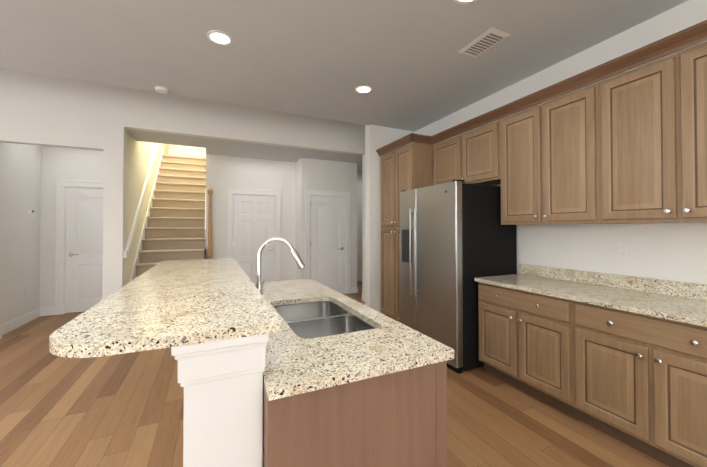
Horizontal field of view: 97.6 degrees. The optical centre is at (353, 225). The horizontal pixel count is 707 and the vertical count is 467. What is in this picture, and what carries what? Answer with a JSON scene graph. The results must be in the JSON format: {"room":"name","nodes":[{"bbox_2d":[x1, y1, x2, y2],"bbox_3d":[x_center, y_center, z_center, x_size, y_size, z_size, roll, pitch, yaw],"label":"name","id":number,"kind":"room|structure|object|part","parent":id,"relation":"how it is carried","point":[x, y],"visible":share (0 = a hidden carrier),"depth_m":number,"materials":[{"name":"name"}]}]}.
{"room":"kitchen","nodes":[
{"label":"kitchen","id":0,"kind":"room"},
{"bbox_2d":[1,143,40,324],"bbox_3d":[-4.709,-0.013,4.324,0.120,2.835,1.250,0,-1,-25],"label":"wall","id":1,"kind":"structure","parent":0,"point":[20,223],"depth_m":4.31,"materials":[{"name":"paint"}]},
{"bbox_2d":[0,307,41,337],"bbox_3d":[-4.623,1.337,4.281,0.015,0.135,1.130,0,-1,-25],"label":"baseboard","id":2,"kind":"structure","parent":1,"relation":"attached to","point":[9,326],"depth_m":4.27,"materials":[{"name":"white wood"}]},
{"bbox_2d":[29,209,34,213],"bbox_3d":[-4.733,-0.202,4.552,0.025,0.080,0.120,0,-1,-25],"label":"thermostat","id":3,"kind":"object","parent":1,"relation":"attached to","point":[31,211],"visible":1,"depth_m":4.53,"materials":[{"name":"plastic"}]},
{"bbox_2d":[39,146,295,307],"bbox_3d":[-3.010,0.004,5.727,4.140,2.835,0.120,0,-1,-25],"label":"wall","id":4,"kind":"structure","parent":0,"point":[58,163],"depth_m":5.86,"materials":[{"name":"paint"}]},
{"bbox_2d":[55,180,102,314],"bbox_3d":[-4.259,0.349,5.148,1.014,2.132,0.170,0,-1,-25],"label":"trim","id":5,"kind":"structure","parent":4,"relation":"attached to","point":[60,240],"depth_m":4.90,"materials":[{"name":"white wood"}]},
{"bbox_2d":[65,187,102,312],"bbox_3d":[-4.226,0.399,5.091,0.799,2.006,0.090,0,-1,-25],"label":"hall door","id":6,"kind":"structure","parent":4,"relation":"in","point":[84,251],"depth_m":5.03,"materials":[{"name":"white wood"}]},
{"bbox_2d":[129,146,163,281],"bbox_3d":[-3.947,-0.275,5.988,0.016,3.399,3.628,0,-1,-25],"label":"trim","id":7,"kind":"structure","parent":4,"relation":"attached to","point":[133,273],"depth_m":5.58,"materials":[{"name":"white wood"}]},
{"bbox_2d":[233,195,274,282],"bbox_3d":[-1.964,0.412,6.125,0.799,2.006,0.101,0,-1,-25],"label":"closet door","id":8,"kind":"structure","parent":4,"relation":"in","point":[253,223],"depth_m":6.14,"materials":[{"name":"white wood"}]},
{"bbox_2d":[227,188,280,280],"bbox_3d":[-1.988,0.361,6.192,1.014,2.132,0.170,0,-1,-25],"label":"trim","id":9,"kind":"structure","parent":4,"relation":"attached to","point":[231,192],"depth_m":6.18,"materials":[{"name":"white wood"}]},
{"bbox_2d":[0,68,364,327],"bbox_3d":[-2.061,-0.389,4.792,9.340,3.600,0.120,0,-1,-25],"label":"wall","id":10,"kind":"structure","parent":0,"point":[44,110],"depth_m":4.20,"materials":[{"name":"paint"}]},
{"bbox_2d":[168,144,205,258],"bbox_3d":[-4.722,-1.440,8.865,1.004,5.800,0.120,0,-1,-25],"label":"wall","id":11,"kind":"structure","parent":0,"point":[169,154],"depth_m":8.62,"materials":[{"name":"paint"}]},
{"bbox_2d":[170,144,205,157],"bbox_3d":[-4.692,-2.761,8.869,0.964,2.137,0.145,0,-1,-25],"label":"door frame","id":12,"kind":"structure","parent":11,"relation":"attached to","point":[172,149],"depth_m":8.64,"materials":[{"name":"white wood"}]},
{"bbox_2d":[175,145,203,157],"bbox_3d":[-4.664,-2.705,8.807,0.740,2.000,0.030,0,-1,-25],"label":"door","id":13,"kind":"structure","parent":11,"relation":"in","point":[189,151],"depth_m":8.79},
{"bbox_2d":[206,154,212,258],"bbox_3d":[-3.470,-1.457,7.487,0.120,5.800,3.670,0,-1,-25],"label":"wall","id":14,"kind":"structure","parent":0,"point":[209,170],"depth_m":5.80,"materials":[{"name":"paint"}]},
{"bbox_2d":[205,200,205,248],"bbox_3d":[-3.290,-0.776,6.918,0.018,2.452,2.498,0,-1,-25],"label":"trim","id":15,"kind":"structure","parent":14,"relation":"attached to","point":[205,200],"depth_m":5.88,"materials":[{"name":"white wood"}]},
{"bbox_2d":[207,188,212,258],"bbox_3d":[-2.671,0.047,5.759,0.092,1.470,0.092,0,-1,-25],"label":"newel post","id":16,"kind":"object","parent":14,"relation":"attached to","point":[210,246],"visible":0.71,"depth_m":5.73,"materials":[{"name":"brown wood"}]},
{"bbox_2d":[126,129,361,174],"bbox_3d":[-2.230,-2.875,7.452,7.210,3.125,4.800,0,-1,-25],"label":"ceiling","id":17,"kind":"structure","parent":0,"point":[241,149],"depth_m":5.46,"materials":[{"name":"paint"}]},
{"bbox_2d":[296,158,306,279],"bbox_3d":[-1.065,0.011,6.307,0.120,2.835,0.450,0,-1,-25],"label":"wall","id":18,"kind":"structure","parent":0,"point":[301,175],"depth_m":6.13,"materials":[{"name":"paint"}]},
{"bbox_2d":[307,158,356,286],"bbox_3d":[-0.443,0.013,6.412,1.097,2.835,0.120,0,-1,-25],"label":"wall","id":19,"kind":"structure","parent":0,"point":[326,175],"depth_m":6.44,"materials":[{"name":"paint"}]},
{"bbox_2d":[310,196,344,293],"bbox_3d":[-0.515,0.414,6.302,0.759,2.006,0.090,0,-1,-25],"label":"pantry door","id":20,"kind":"structure","parent":19,"relation":"in","point":[327,255],"depth_m":6.32,"materials":[{"name":"white wood"}]},
{"bbox_2d":[305,189,350,293],"bbox_3d":[-0.537,0.364,6.364,0.974,2.132,0.170,0,-1,-25],"label":"trim","id":21,"kind":"structure","parent":19,"relation":"attached to","point":[310,193],"depth_m":6.39,"materials":[{"name":"white wood"}]},
{"bbox_2d":[0,281,668,466],"bbox_3d":[-1.371,1.431,3.139,9.470,0.080,13.620,0,-1,-25],"label":"floor","id":22,"kind":"structure","parent":0,"point":[123,410],"depth_m":2.21,"materials":[{"name":"brown wood"}]},
{"bbox_2d":[133,155,205,279],"bbox_3d":[-3.694,-0.143,6.612,0.962,3.152,4.764,0,-1,-25],"label":"stairs","id":23,"kind":"structure","parent":22,"relation":"on","point":[175,229],"depth_m":6.10,"materials":[{"name":"carpet"}]},
{"bbox_2d":[161,263,451,466],"bbox_3d":[-0.513,0.859,2.020,0.954,1.037,2.279,0,-1,-25],"label":"kitchen island","id":24,"kind":"object","parent":22,"relation":"on","point":[300,373],"depth_m":1.01,"materials":[{"name":"stone"}]},
{"bbox_2d":[49,258,284,357],"bbox_3d":[-0.960,0.321,1.853,0.593,0.032,2.264,0,-1,-25],"label":"island countertop","id":25,"kind":"structure","parent":24,"relation":"on","point":[172,300],"depth_m":1.05,"materials":[{"name":"beige stone"}]},
{"bbox_2d":[269,349,453,400],"bbox_3d":[-0.311,0.491,1.846,0.683,0.031,1.834,0,-1,-25],"label":"island countertop","id":26,"kind":"structure","parent":24,"relation":"on","point":[315,384],"depth_m":0.99,"materials":[{"name":"beige stone"}]},
{"bbox_2d":[257,237,304,280],"bbox_3d":[-0.444,0.274,1.859,0.284,0.402,0.154,0,-1,-25],"label":"faucet","id":27,"kind":"object","parent":26,"relation":"on","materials":[{"name":"silver metal"}]},
{"bbox_2d":[273,301,375,338],"bbox_3d":[-0.189,0.623,1.678,0.450,0.235,0.790,0,-1,-25],"label":"sink","id":28,"kind":"object","parent":26,"relation":"in","point":[307,319],"depth_m":1.73,"materials":[{"name":"silver metal"}]},
{"bbox_2d":[380,133,443,321],"bbox_3d":[0.857,0.141,4.374,0.638,2.530,0.834,0,-1,-25],"label":"tall cabinet","id":29,"kind":"object","parent":22,"relation":"on","point":[409,167],"depth_m":4.24,"materials":[{"name":"brown wood"}]},
{"bbox_3d":[1.429,-1.100,2.668,0.360,0.090,4.440,0,-1,-25],"label":"cabinet crown","id":30,"kind":"part","parent":29,"relation":"part of","materials":[{"name":"brown wood"}]},
{"bbox_2d":[400,179,516,373],"bbox_3d":[1.103,0.486,3.465,0.881,1.818,0.953,0,-1,-25],"label":"fridge","id":31,"kind":"object","parent":22,"relation":"on","point":[456,237],"visible":0.77,"depth_m":3.06,"materials":[{"name":"silver metal"}]},
{"bbox_2d":[478,284,567,413],"bbox_3d":[1.635,0.956,2.677,0.633,0.858,0.850,0,-1,-25],"label":"base cabinet","id":32,"kind":"object","parent":22,"relation":"on","point":[523,336],"depth_m":2.48,"materials":[{"name":"brown wood"}]},
{"bbox_2d":[568,300,706,466],"bbox_3d":[1.990,0.947,1.905,0.633,0.858,0.850,0,-1,-25],"label":"base cabinet","id":33,"kind":"object","parent":22,"relation":"on","point":[622,358],"depth_m":1.81,"materials":[{"name":"brown wood"}]},
{"bbox_2d":[474,272,706,327],"bbox_3d":[1.994,0.501,1.872,0.658,0.031,2.645,0,-1,-25],"label":"countertop","id":34,"kind":"structure","parent":33,"relation":"on","point":[680,309],"depth_m":2.12,"materials":[{"name":"beige stone"}]},
{"bbox_2d":[0,0,687,131],"bbox_3d":[-1.131,-1.881,0.549,7.470,0.680,8.400,0,-1,-25],"label":"ceiling","id":35,"kind":"structure","parent":0,"point":[410,65],"depth_m":2.62,"materials":[{"name":"paint"}]},
{"bbox_2d":[155,86,168,93],"bbox_3d":[-2.115,-1.488,3.415,0.136,0.035,0.136,0,-1,-25],"label":"smoke detector","id":36,"kind":"object","parent":35,"relation":"attached to","point":[161,89],"visible":1,"depth_m":3.38,"materials":[{"name":"plastic"}]},
{"bbox_2d":[207,30,232,45],"bbox_3d":[-1.080,-1.513,2.505,0.196,0.007,0.196,0,-1,-25],"label":"recessed light","id":37,"kind":"object","parent":35,"relation":"in","point":[219,37],"visible":1,"depth_m":2.49,"materials":[{"name":"white"}]},
{"bbox_2d":[355,85,372,93],"bbox_3d":[0.114,-1.502,3.428,0.196,0.007,0.196,0,-1,-25],"label":"recessed light","id":38,"kind":"object","parent":35,"relation":"in","point":[363,89],"visible":1,"depth_m":3.42,"materials":[{"name":"white"}]},
{"bbox_2d":[454,0,476,4],"bbox_3d":[0.757,-1.519,2.028,0.196,0.007,0.196,0,-1,-25],"label":"recessed light","id":39,"kind":"object","parent":35,"relation":"in","point":[463,2],"visible":1,"depth_m":2.10,"materials":[{"name":"white"}]},
{"bbox_2d":[458,27,510,57],"bbox_3d":[1.084,-1.511,2.586,0.220,0.010,0.370,0,-1,-25],"label":"ceiling vent","id":40,"kind":"object","parent":35,"relation":"in","point":[490,38],"visible":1,"depth_m":2.56,"materials":[{"name":"plastic"}]},
{"bbox_2d":[357,175,361,275],"bbox_3d":[-0.144,0.032,7.980,2.950,2.835,0.120,0,-1,-25],"label":"wall","id":41,"kind":"structure","parent":0,"point":[359,225],"depth_m":8.05,"materials":[{"name":"paint"}]},
{"bbox_2d":[365,125,413,314],"bbox_3d":[0.573,-0.389,4.809,0.800,3.600,0.150,0,-1,-25],"label":"wall","id":42,"kind":"structure","parent":0,"point":[377,137],"depth_m":4.62,"materials":[{"name":"paint"}]},
{"bbox_2d":[414,0,706,284],"bbox_3d":[2.342,-0.422,2.062,0.120,3.600,8.520,0,-1,-25],"label":"wall","id":43,"kind":"structure","parent":0,"point":[671,251],"depth_m":2.49,"materials":[{"name":"paint"}]},
{"bbox_2d":[432,120,495,185],"bbox_3d":[1.382,-0.749,3.602,0.338,0.590,1.024,0,-1,-25],"label":"upper cabinet","id":44,"kind":"object","parent":43,"relation":"attached to","point":[470,156],"depth_m":3.44,"materials":[{"name":"brown wood"}]},
{"bbox_2d":[496,80,595,224],"bbox_3d":[1.775,-0.532,2.743,0.338,1.045,0.860,0,-1,-25],"label":"upper cabinet","id":45,"kind":"object","parent":43,"relation":"attached to","point":[546,152],"depth_m":2.61,"materials":[{"name":"brown wood"}]},
{"bbox_2d":[520,264,706,299],"bbox_3d":[2.279,0.436,2.004,0.030,0.101,2.645,0,-1,-25],"label":"backsplash","id":46,"kind":"structure","parent":43,"relation":"attached to","point":[638,284],"depth_m":2.38,"materials":[{"name":"beige stone"}]},
{"bbox_2d":[619,244,629,258],"bbox_3d":[2.108,0.202,2.409,0.008,0.114,0.070,0,-1,-25],"label":"outlet","id":47,"kind":"object","parent":43,"relation":"attached to","point":[624,251],"visible":1,"depth_m":2.40,"materials":[{"name":"plastic"}]},
{"bbox_2d":[592,36,706,223],"bbox_3d":[2.135,-0.541,1.962,0.338,1.045,0.860,0,-1,-25],"label":"upper cabinet","id":48,"kind":"object","parent":43,"relation":"attached to","point":[649,120],"depth_m":1.99,"materials":[{"name":"brown wood"}]},
{"bbox_3d":[-4.299,-1.469,6.484,0.218,5.800,4.800,0,-1,-25],"label":"wall","id":49,"kind":"structure","parent":0,"visible":0},
{"bbox_2d":[125,130,167,284],"bbox_3d":[-4.173,-1.464,6.471,0.001,5.790,4.669,0,-1,-25],"label":"wall","id":50,"kind":"structure","parent":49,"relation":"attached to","point":[139,154],"depth_m":4.96,"materials":[{"name":"white paint"}]},
{"bbox_2d":[123,143,158,257],"bbox_3d":[-3.903,-1.086,5.932,0.038,3.121,3.685,0,-1,-25],"label":"handrail","id":51,"kind":"object","parent":50,"relation":"attached to","point":[126,251],"visible":0.77,"depth_m":5.06,"materials":[{"name":"white wood"}]}
]}

